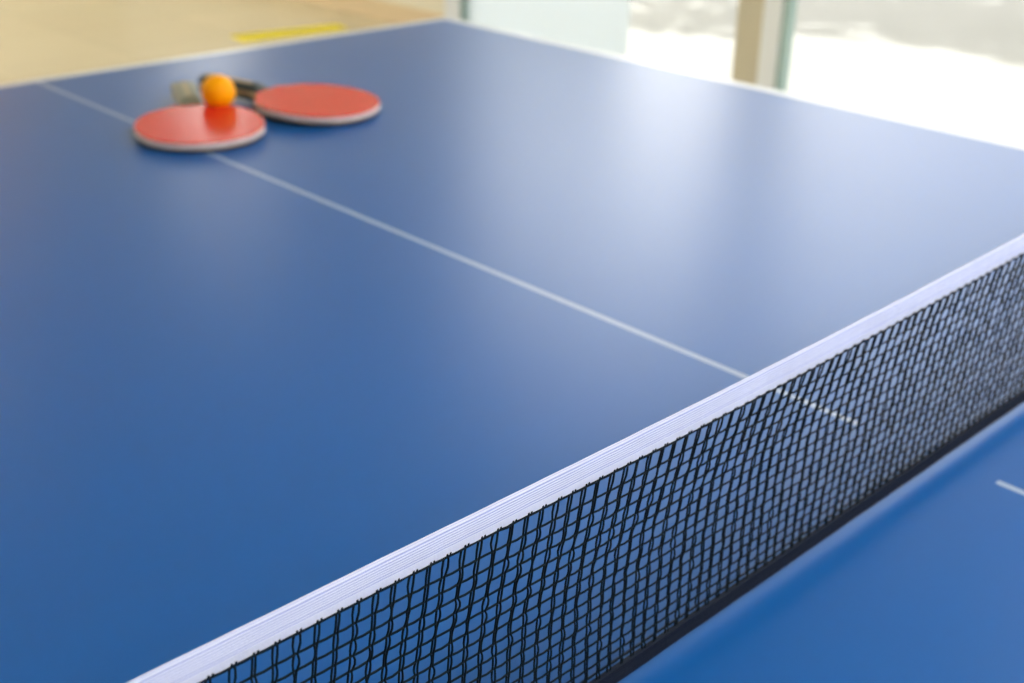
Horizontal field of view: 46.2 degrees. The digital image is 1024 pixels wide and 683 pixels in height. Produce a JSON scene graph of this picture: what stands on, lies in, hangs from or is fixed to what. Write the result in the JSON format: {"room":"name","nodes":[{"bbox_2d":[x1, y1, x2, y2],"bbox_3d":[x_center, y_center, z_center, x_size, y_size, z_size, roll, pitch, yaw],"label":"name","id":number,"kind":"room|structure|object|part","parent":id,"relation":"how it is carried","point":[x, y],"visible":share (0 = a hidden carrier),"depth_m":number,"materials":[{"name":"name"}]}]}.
{"room":"sports hall","nodes":[
{"label":"sports hall","id":0,"kind":"room"},
{"bbox_2d":[0,0,398,83],"bbox_3d":[-1.274,0.411,1.933,7.800,0.120,12.200,-21,33,-39],"label":"floor","id":1,"kind":"structure","parent":0,"point":[39,38],"depth_m":5.89,"materials":[{"name":"wood"}]},
{"bbox_2d":[231,24,347,41],"bbox_3d":[-1.067,-1.497,5.824,0.578,0.001,0.162,-16,30,-32],"label":"floor marking","id":2,"kind":"object","parent":1,"relation":"on","point":[334,27],"depth_m":5.81,"materials":[{"name":"yellow paint"}]},
{"bbox_2d":[0,17,1023,682],"bbox_3d":[0.265,0.416,0.952,1.525,0.760,2.740,-21,33,-39],"label":"table","id":3,"kind":"object","parent":1,"relation":"on","point":[235,384],"visible":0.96,"depth_m":0.92,"materials":[{"name":"blue"}]},
{"bbox_2d":[134,81,264,152],"bbox_3d":[-0.390,-0.277,1.479,0.152,0.023,0.257,-8,29,-18],"label":"paddle","id":4,"kind":"object","parent":3,"relation":"on","point":[190,126],"visible":1,"depth_m":1.42,"materials":[{"name":"red rubber"}]},
{"bbox_3d":[-0.376,-0.260,1.446,0.151,0.006,0.177,-8,29,-18],"label":"blade","id":5,"kind":"part","parent":4,"relation":"part of","materials":[{"name":"red rubber"}]},
{"bbox_2d":[201,75,235,105],"bbox_3d":[-0.369,-0.313,1.509,0.043,0.043,0.043,-21,33,-39],"label":"ball","id":6,"kind":"object","parent":3,"relation":"on","point":[216,90],"visible":0.91,"depth_m":1.49,"materials":[{"name":"orange plastic"}]},
{"bbox_2d":[198,73,379,125],"bbox_3d":[-0.295,-0.312,1.544,0.253,0.029,0.155,3,25,4],"label":"paddle","id":7,"kind":"object","parent":3,"relation":"on","point":[309,104],"visible":0.91,"depth_m":1.53,"materials":[{"name":"red rubber"}]},
{"bbox_3d":[-0.258,-0.307,1.546,0.177,0.006,0.151,15,29,21],"label":"blade","id":8,"kind":"part","parent":7,"relation":"part of","materials":[{"name":"red rubber"}]},
{"bbox_2d":[127,234,1023,682],"bbox_3d":[0.286,0.043,0.759,1.833,0.249,0.048,-21,33,-39],"label":"net","id":9,"kind":"object","parent":3,"relation":"attached to","point":[212,659],"visible":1,"depth_m":0.56,"materials":[{"name":"black fabric"}]},
{"bbox_2d":[381,0,444,14],"bbox_3d":[1.475,-2.001,3.655,0.120,2.850,11.800,-21,33,-39],"label":"wall","id":10,"kind":"structure","parent":0,"point":[437,6],"depth_m":5.92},
{"bbox_2d":[302,0,444,23],"bbox_3d":[-1.489,-2.082,6.938,0.014,0.090,3.385,-21,33,-39],"label":"baseboard","id":11,"kind":"structure","parent":10,"relation":"attached to","point":[379,9],"depth_m":6.15,"materials":[{"name":"brown wood"}]},
{"bbox_2d":[445,0,467,20],"bbox_3d":[-0.219,-2.754,5.240,0.120,2.800,0.122,-21,33,-39],"label":"trim","id":12,"kind":"structure","parent":10,"relation":"attached to","point":[456,9],"depth_m":5.74,"materials":[{"name":"white"}]},
{"bbox_2d":[468,0,629,56],"bbox_3d":[0.166,-2.570,4.864,0.060,2.801,1.010,-21,33,-39],"label":"window","id":13,"kind":"structure","parent":10,"relation":"in","point":[601,25],"depth_m":5.30,"materials":[{"name":"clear glass"}]},
{"bbox_2d":[731,0,797,91],"bbox_3d":[0.990,-2.195,4.104,0.110,2.800,0.220,-21,33,-39],"label":"window frame","id":14,"kind":"structure","parent":10,"relation":"attached to","point":[764,34],"depth_m":4.55,"materials":[{"name":"beige"}]},
{"label":"outside","id":15,"kind":"structure","parent":0,"visible":0},
{"bbox_2d":[627,0,1023,144],"bbox_3d":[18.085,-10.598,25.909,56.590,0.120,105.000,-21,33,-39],"label":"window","id":16,"kind":"structure","parent":15,"point":[953,64],"depth_m":5.72,"materials":[{"name":"glass"}]}
]}

